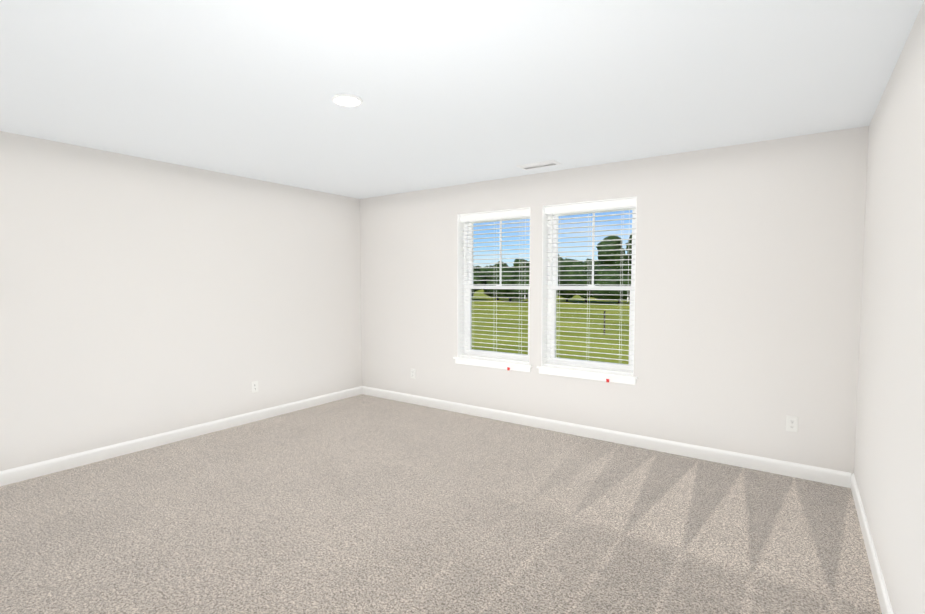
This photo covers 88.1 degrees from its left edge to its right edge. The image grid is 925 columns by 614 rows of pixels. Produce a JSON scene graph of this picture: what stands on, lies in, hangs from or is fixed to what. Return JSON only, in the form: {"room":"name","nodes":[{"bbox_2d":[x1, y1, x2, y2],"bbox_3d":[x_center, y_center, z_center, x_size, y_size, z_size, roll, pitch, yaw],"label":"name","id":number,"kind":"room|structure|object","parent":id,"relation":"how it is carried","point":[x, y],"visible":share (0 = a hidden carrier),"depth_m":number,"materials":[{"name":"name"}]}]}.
{"room":"empty bedroom","nodes":[
{"label":"empty bedroom","id":0,"kind":"room"},
{"bbox_2d":[0,131,361,470],"bbox_3d":[-2.762,-0.020,4.052,0.200,2.440,5.300,2,4,35],"label":"wall","id":1,"kind":"structure","parent":0,"point":[140,297],"depth_m":4.07,"materials":[{"name":"white paint"}]},
{"bbox_2d":[0,386,363,486],"bbox_3d":[-2.674,1.151,4.050,0.014,0.102,4.900,2,4,35],"label":"baseboard","id":2,"kind":"structure","parent":1,"relation":"attached to","point":[34,470],"depth_m":4.10,"materials":[{"name":"white paint"}]},
{"bbox_2d":[251,381,257,392],"bbox_3d":[-2.104,0.810,4.849,0.008,0.115,0.070,2,4,35],"label":"outlet","id":3,"kind":"object","parent":1,"relation":"attached to","point":[254,385],"visible":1,"depth_m":4.84,"materials":[{"name":"white plastic"}]},
{"bbox_2d":[0,394,881,613],"bbox_3d":[-0.705,1.333,2.672,5.230,0.120,5.300,2,4,35],"label":"floor","id":4,"kind":"structure","parent":0,"point":[363,504],"depth_m":2.74,"materials":[{"name":"carpet"}]},
{"bbox_2d":[0,0,923,198],"bbox_3d":[-0.705,-1.223,2.540,5.230,0.120,5.300,2,4,35],"label":"ceiling","id":5,"kind":"structure","parent":0,"point":[453,92],"depth_m":2.44,"materials":[{"name":"white paint"}]},
{"bbox_2d":[332,94,362,106],"bbox_3d":[-0.650,-1.164,2.700,0.170,0.015,0.170,2,4,35],"label":"recessed light","id":6,"kind":"object","parent":5,"relation":"in","point":[347,100],"visible":0.98,"depth_m":2.68,"materials":[{"name":"white paint"}]},
{"bbox_2d":[517,160,560,169],"bbox_3d":[0.667,-1.245,4.204,0.360,0.009,0.170,2,4,35],"label":"ceiling vent","id":7,"kind":"object","parent":5,"relation":"in","point":[539,164],"visible":1,"depth_m":4.17,"materials":[{"name":"white metal"}]},
{"bbox_2d":[360,126,868,474],"bbox_3d":[0.763,-0.053,4.688,4.830,2.440,0.200,2,4,35],"label":"wall","id":8,"kind":"structure","parent":0,"point":[748,276],"depth_m":3.79,"materials":[{"name":"white paint"}]},
{"bbox_2d":[411,369,414,378],"bbox_3d":[-0.575,0.774,5.546,0.070,0.115,0.008,2,4,35],"label":"outlet","id":9,"kind":"object","parent":8,"relation":"attached to","point":[412,373],"visible":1,"depth_m":5.54,"materials":[{"name":"white plastic"}]},
{"bbox_2d":[453,356,531,371],"bbox_3d":[0.323,0.586,4.959,0.935,0.071,0.146,2,4,35],"label":"window sill","id":10,"kind":"structure","parent":8,"relation":"attached to","point":[514,366],"depth_m":4.89,"materials":[{"name":"white paint"}]},
{"bbox_2d":[457,207,529,360],"bbox_3d":[0.357,-0.205,4.967,0.865,1.545,0.200,2,4,35],"label":"window","id":11,"kind":"structure","parent":8,"relation":"in","point":[467,309],"depth_m":5.17,"materials":[{"name":"white plastic"}]},
{"bbox_2d":[460,209,529,369],"bbox_3d":[0.316,-0.172,4.910,0.849,1.590,0.136,2,4,35],"label":"window blind","id":12,"kind":"object","parent":11,"relation":"attached to","point":[501,214],"visible":0.81,"depth_m":4.92,"materials":[{"name":"white plastic"}]},
{"bbox_2d":[537,365,637,384],"bbox_3d":[1.136,0.615,4.388,0.938,0.071,0.146,2,4,35],"label":"window sill","id":13,"kind":"structure","parent":8,"relation":"attached to","point":[591,375],"depth_m":4.32,"materials":[{"name":"white paint"}]},
{"bbox_2d":[541,197,636,375],"bbox_3d":[1.170,-0.175,4.395,0.868,1.545,0.199,2,4,35],"label":"window","id":14,"kind":"structure","parent":8,"relation":"in","point":[551,303],"depth_m":4.57,"materials":[{"name":"white plastic"}]},
{"bbox_2d":[544,198,635,381],"bbox_3d":[1.129,-0.143,4.338,0.852,1.590,0.136,2,4,35],"label":"window blind","id":15,"kind":"object","parent":14,"relation":"attached to","point":[623,203],"visible":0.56,"depth_m":4.34,"materials":[{"name":"white plastic"}]},
{"bbox_2d":[364,386,847,487],"bbox_3d":[0.701,1.119,4.661,4.770,0.102,0.014,2,4,35],"label":"baseboard","id":16,"kind":"structure","parent":8,"relation":"attached to","point":[769,465],"depth_m":4.08,"materials":[{"name":"white paint"}]},
{"bbox_2d":[786,415,797,432],"bbox_3d":[2.386,0.847,3.463,0.070,0.115,0.008,2,4,35],"label":"outlet","id":17,"kind":"object","parent":8,"relation":"attached to","point":[791,423],"visible":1,"depth_m":3.46,"materials":[{"name":"white plastic"}]},
{"bbox_2d":[854,0,924,613],"bbox_3d":[1.351,0.130,1.160,0.200,2.440,5.300,2,4,35],"label":"wall","id":18,"kind":"structure","parent":0,"point":[889,466],"depth_m":2.03,"materials":[{"name":"white paint"}]},
{"bbox_2d":[848,472,892,613],"bbox_3d":[1.264,1.294,1.282,0.014,0.102,4.900,2,4,35],"label":"baseboard","id":19,"kind":"structure","parent":18,"relation":"attached to","point":[884,601],"depth_m":2.38,"materials":[{"name":"white paint"}]},
{"label":"outside","id":20,"kind":"structure","parent":0,"visible":0},
{"bbox_2d":[472,289,629,363],"bbox_3d":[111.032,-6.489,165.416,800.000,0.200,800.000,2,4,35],"label":"lawn","id":21,"kind":"structure","parent":20,"point":[486,316],"depth_m":20.75,"materials":[{"name":"green plant"}]},
{"bbox_2d":[472,266,486,296],"bbox_3d":[0.643,-2.713,52.724,5.041,3.852,4.595,2,4,35],"label":"tree","id":22,"kind":"object","parent":21,"relation":"on","point":[477,271],"depth_m":50.77,"materials":[{"name":"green plant"}]},
{"bbox_2d":[480,266,488,273],"bbox_3d":[8.852,-8.875,142.446,6.952,6.886,6.478,2,4,35],"label":"tree","id":23,"kind":"object","parent":21,"relation":"on","point":[483,270],"depth_m":141.15,"materials":[{"name":"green plant"}]},
{"bbox_2d":[483,261,512,299],"bbox_3d":[4.139,-2.917,52.325,3.895,4.308,4.001,2,4,35],"label":"tree","id":24,"kind":"object","parent":21,"relation":"on","point":[490,292],"depth_m":51.40,"materials":[{"name":"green plant"}]},
{"bbox_2d":[495,269,518,301],"bbox_3d":[4.590,-2.158,47.880,3.234,3.261,3.457,2,4,35],"label":"tree","id":25,"kind":"object","parent":21,"relation":"on","point":[507,276],"depth_m":46.68,"materials":[{"name":"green plant"}]},
{"bbox_2d":[513,264,529,298],"bbox_3d":[6.993,-2.692,47.393,4.110,4.336,4.416,2,4,35],"label":"tree","id":26,"kind":"object","parent":21,"relation":"on","point":[521,296],"depth_m":46.11,"materials":[{"name":"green plant"}]},
{"bbox_2d":[513,259,529,274],"bbox_3d":[17.171,-9.421,135.819,5.762,8.649,5.090,2,4,35],"label":"tree","id":27,"kind":"object","parent":21,"relation":"on","point":[517,264],"depth_m":134.44,"materials":[{"name":"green plant"}]},
{"bbox_2d":[556,258,578,301],"bbox_3d":[10.573,-2.649,47.647,4.770,4.257,5.293,2,4,35],"label":"tree","id":28,"kind":"object","parent":21,"relation":"on","point":[563,295],"depth_m":46.24,"materials":[{"name":"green plant"}]},
{"bbox_2d":[558,261,601,302],"bbox_3d":[11.507,-2.440,45.934,5.470,4.009,5.307,2,4,35],"label":"tree","id":29,"kind":"object","parent":21,"relation":"on","point":[587,279],"depth_m":44.33,"materials":[{"name":"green plant"}]},
{"bbox_2d":[556,310,617,334],"bbox_3d":[5.273,0.591,17.774,4.844,0.896,0.044,2,4,35],"label":"fence","id":30,"kind":"object","parent":21,"relation":"on","point":[596,322],"depth_m":17.76,"materials":[{"name":"brown"}]},
{"bbox_2d":[585,258,599,264],"bbox_3d":[34.458,-8.758,127.047,6.907,8.232,7.203,2,4,35],"label":"tree","id":31,"kind":"object","parent":21,"relation":"on","point":[595,262],"depth_m":124.59,"materials":[{"name":"green plant"}]},
{"bbox_2d":[596,236,624,263],"bbox_3d":[37.243,-11.156,119.486,7.004,13.790,8.999,2,4,35],"label":"tree","id":32,"kind":"object","parent":21,"relation":"on","point":[610,248],"depth_m":117.14,"materials":[{"name":"green plant"}]},
{"bbox_2d":[592,268,630,303],"bbox_3d":[14.015,-1.955,44.002,3.920,3.263,3.864,2,4,35],"label":"tree","id":33,"kind":"object","parent":21,"relation":"on","point":[606,281],"depth_m":43.19,"materials":[{"name":"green plant"}]},
{"bbox_2d":[596,255,627,271],"bbox_3d":[38.154,-9.285,121.308,8.969,9.872,9.145,2,4,35],"label":"tree","id":34,"kind":"object","parent":21,"relation":"on","point":[617,267],"depth_m":116.88,"materials":[{"name":"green plant"}]},
{"bbox_2d":[623,255,629,273],"bbox_3d":[41.733,-8.710,120.230,8.886,8.849,8.260,2,4,35],"label":"tree","id":35,"kind":"object","parent":21,"relation":"on","point":[625,267],"depth_m":116.85,"materials":[{"name":"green plant"}]},
{"bbox_2d":[624,260,631,275],"bbox_3d":[43.953,-8.111,117.457,8.303,7.913,7.393,2,4,35],"label":"tree","id":36,"kind":"object","parent":21,"relation":"on","point":[630,261],"depth_m":116.33,"materials":[{"name":"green plant"}]},
{"bbox_2d":[626,235,631,258],"bbox_3d":[43.437,-11.393,114.374,9.076,14.794,9.137,2,4,35],"label":"tree","id":37,"kind":"object","parent":21,"relation":"on","point":[629,247],"depth_m":114.70,"materials":[{"name":"green plant"}]}
]}

